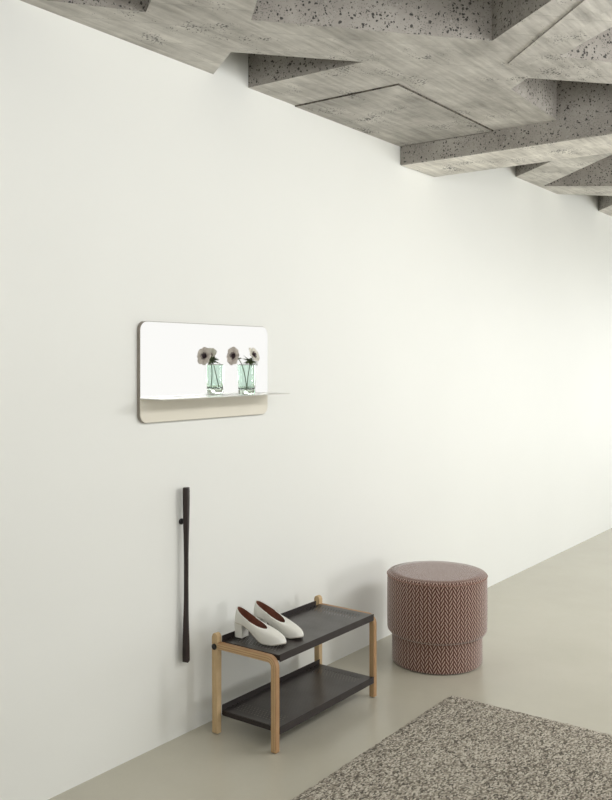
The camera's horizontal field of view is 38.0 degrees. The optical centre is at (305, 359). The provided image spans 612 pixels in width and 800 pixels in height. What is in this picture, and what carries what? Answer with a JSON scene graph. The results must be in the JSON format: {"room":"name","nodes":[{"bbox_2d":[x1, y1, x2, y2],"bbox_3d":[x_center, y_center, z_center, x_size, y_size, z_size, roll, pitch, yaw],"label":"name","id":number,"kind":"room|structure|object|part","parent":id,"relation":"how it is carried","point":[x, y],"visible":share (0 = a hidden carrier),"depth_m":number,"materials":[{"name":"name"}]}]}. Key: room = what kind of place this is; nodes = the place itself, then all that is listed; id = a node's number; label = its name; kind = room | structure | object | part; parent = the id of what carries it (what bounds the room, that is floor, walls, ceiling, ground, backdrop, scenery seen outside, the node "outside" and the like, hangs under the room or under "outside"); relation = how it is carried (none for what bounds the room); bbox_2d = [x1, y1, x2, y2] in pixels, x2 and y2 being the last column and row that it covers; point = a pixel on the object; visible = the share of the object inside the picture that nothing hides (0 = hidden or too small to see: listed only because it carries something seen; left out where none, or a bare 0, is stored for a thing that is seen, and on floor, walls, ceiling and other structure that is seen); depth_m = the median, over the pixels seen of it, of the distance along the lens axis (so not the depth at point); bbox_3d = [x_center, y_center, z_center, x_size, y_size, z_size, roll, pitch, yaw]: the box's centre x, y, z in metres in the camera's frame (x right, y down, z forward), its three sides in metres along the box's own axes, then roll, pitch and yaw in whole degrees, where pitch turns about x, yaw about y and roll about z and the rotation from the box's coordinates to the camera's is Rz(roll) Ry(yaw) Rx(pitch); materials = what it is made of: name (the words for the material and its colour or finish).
{"room":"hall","nodes":[
{"label":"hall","id":0,"kind":"room"},
{"bbox_2d":[0,0,611,799],"bbox_3d":[0.830,-0.100,5.661,0.200,3.300,15.500,0,0,36],"label":"wall","id":1,"kind":"structure","parent":0,"point":[440,346],"depth_m":3.94,"materials":[{"name":"white paint"}]},
{"bbox_2d":[137,321,289,422],"bbox_3d":[-0.366,0.048,3.746,0.146,0.402,0.794,0,0,36],"label":"wall mirror","id":2,"kind":"object","parent":1,"relation":"attached to","point":[184,372],"visible":1,"depth_m":3.71,"materials":[{"name":"metal"}]},
{"bbox_2d":[140,322,267,397],"bbox_3d":[-0.413,-0.001,3.780,0.003,0.300,0.789,0,0,36],"label":"mirror glass","id":3,"kind":"object","parent":2,"relation":"on","point":[177,359],"depth_m":3.71,"materials":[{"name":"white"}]},
{"bbox_3d":[-0.413,0.200,3.780,0.003,0.094,0.789,0,0,36],"label":"panel","id":4,"kind":"part","parent":2,"relation":"part of","materials":[{"name":"beige metal"}]},
{"bbox_2d":[140,392,289,399],"bbox_3d":[-0.360,0.152,3.743,0.132,0.004,0.792,0,0,36],"label":"shelf","id":5,"kind":"object","parent":2,"relation":"attached to","point":[157,395],"depth_m":3.70,"materials":[{"name":"metal"}]},
{"bbox_2d":[237,364,255,394],"bbox_3d":[-0.256,0.084,3.835,0.081,0.130,0.081,0,0,36],"label":"vase","id":6,"kind":"object","parent":2,"relation":"on","point":[246,373],"visible":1,"depth_m":3.80,"materials":[{"name":"green glass"}]},
{"bbox_2d":[227,347,241,364],"bbox_3d":[-0.293,0.033,3.799,0.077,0.180,0.079,0,0,36],"label":"anemone","id":7,"kind":"object","parent":6,"relation":"in","point":[233,352],"visible":1,"depth_m":3.78,"materials":[{"name":"white plant"}]},
{"bbox_2d":[242,347,259,364],"bbox_3d":[-0.239,0.034,3.830,0.074,0.178,0.073,0,0,36],"label":"anemone","id":8,"kind":"object","parent":6,"relation":"in","point":[254,354],"visible":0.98,"depth_m":3.82,"materials":[{"name":"white plant"}]},
{"bbox_3d":[-0.509,0.666,3.660,0.018,0.025,0.026,0,0,36],"label":"wall hook","id":9,"kind":"object","parent":1,"relation":"attached to","visible":0},
{"bbox_2d":[182,487,189,662],"bbox_3d":[-0.493,0.883,3.650,0.030,0.719,0.032,0,0,-6],"label":"shoehorn","id":10,"kind":"object","parent":9,"relation":"hanging from","point":[186,490],"visible":1,"depth_m":3.64,"materials":[{"name":"brown wood"}]},
{"bbox_2d":[20,0,611,215],"bbox_3d":[3.527,-1.490,3.674,6.900,0.520,15.500,0,0,36],"label":"ceiling","id":11,"kind":"structure","parent":0,"point":[455,54],"depth_m":3.51,"materials":[{"name":"concrete"}]},
{"bbox_2d":[297,85,490,145],"bbox_3d":[0.473,-1.238,4.527,0.572,0.025,0.989,0,0,36],"label":"ceiling panel","id":12,"kind":"object","parent":11,"relation":"attached to","point":[396,115],"depth_m":4.49,"materials":[{"name":"concrete"}]},
{"bbox_2d":[295,83,492,146],"bbox_3d":[0.476,-1.237,4.524,0.579,0.026,1.002,0,0,36],"label":"trim","id":13,"kind":"structure","parent":11,"relation":"attached to","point":[398,84],"depth_m":4.21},
{"bbox_2d":[400,80,611,176],"bbox_3d":[3.278,-1.363,3.336,6.500,0.493,0.410,0,0,36],"label":"beam","id":14,"kind":"structure","parent":11,"relation":"attached to","point":[582,127],"depth_m":4.69,"materials":[{"name":"concrete"}]},
{"bbox_2d":[508,0,611,67],"bbox_3d":[0.946,-1.232,3.302,0.128,0.016,0.824,0,0,-12],"label":"beam","id":15,"kind":"structure","parent":11,"relation":"attached to","point":[583,13],"depth_m":3.29,"materials":[{"name":"concrete"}]},
{"bbox_2d":[48,528,611,799],"bbox_3d":[3.527,1.625,3.674,6.900,0.150,15.500,0,0,36],"label":"floor","id":16,"kind":"structure","parent":0,"point":[547,641],"depth_m":4.09,"materials":[{"name":"concrete"}]},
{"bbox_2d":[212,595,376,753],"bbox_3d":[-0.032,1.339,3.889,0.338,0.414,0.763,0,0,36],"label":"shoe rack","id":17,"kind":"object","parent":16,"relation":"on","point":[295,697],"visible":1,"depth_m":3.79,"materials":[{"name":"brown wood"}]},
{"bbox_3d":[-0.371,1.339,3.688,0.030,0.414,0.026,0,0,36],"label":"leg","id":18,"kind":"part","parent":17,"relation":"part of","materials":[{"name":"brown wood"}]},
{"bbox_3d":[-0.235,1.357,3.588,0.308,0.377,0.026,0,0,36],"label":"leg","id":19,"kind":"part","parent":17,"relation":"part of","materials":[{"name":"brown wood"}]},
{"bbox_2d":[234,606,285,645],"bbox_3d":[-0.192,1.102,3.686,0.255,0.122,0.078,0,0,32],"label":"shoe","id":20,"kind":"object","parent":17,"relation":"on","point":[245,622],"visible":1,"depth_m":3.68,"materials":[{"name":"white leather"}]},
{"bbox_2d":[253,600,303,637],"bbox_3d":[-0.116,1.102,3.784,0.255,0.122,0.078,0,0,34],"label":"shoe","id":21,"kind":"object","parent":17,"relation":"on","point":[263,612],"visible":0.9,"depth_m":3.77,"materials":[{"name":"white leather"}]},
{"bbox_2d":[222,664,371,728],"bbox_3d":[-0.019,1.456,3.880,0.305,0.003,0.698,0,0,36],"label":"shelf","id":22,"kind":"object","parent":17,"relation":"attached to","point":[304,693],"depth_m":3.84,"materials":[{"name":"metal"}]},
{"bbox_2d":[222,604,371,655],"bbox_3d":[-0.019,1.169,3.880,0.305,0.003,0.698,0,0,36],"label":"shelf","id":23,"kind":"object","parent":17,"relation":"attached to","point":[319,626],"depth_m":3.87,"materials":[{"name":"metal"}]},
{"bbox_3d":[0.059,1.339,4.272,0.030,0.414,0.026,0,0,36],"label":"leg","id":24,"kind":"part","parent":17,"relation":"part of","materials":[{"name":"brown wood"}]},
{"bbox_3d":[0.195,1.357,4.172,0.308,0.377,0.026,0,0,36],"label":"leg","id":25,"kind":"part","parent":17,"relation":"part of","materials":[{"name":"brown wood"}]},
{"bbox_2d":[387,561,487,674],"bbox_3d":[0.676,1.320,4.588,0.515,0.460,0.515,0,0,36],"label":"pouf","id":26,"kind":"object","parent":16,"relation":"on","point":[437,610],"visible":1,"depth_m":4.38,"materials":[{"name":"fabric"}]},
{"bbox_2d":[291,695,611,799],"bbox_3d":[1.202,1.544,2.455,2.806,0.012,2.006,0,0,36],"label":"rug","id":27,"kind":"object","parent":16,"relation":"on","point":[460,748],"visible":1,"depth_m":3.40,"materials":[{"name":"carpet"}]}
]}

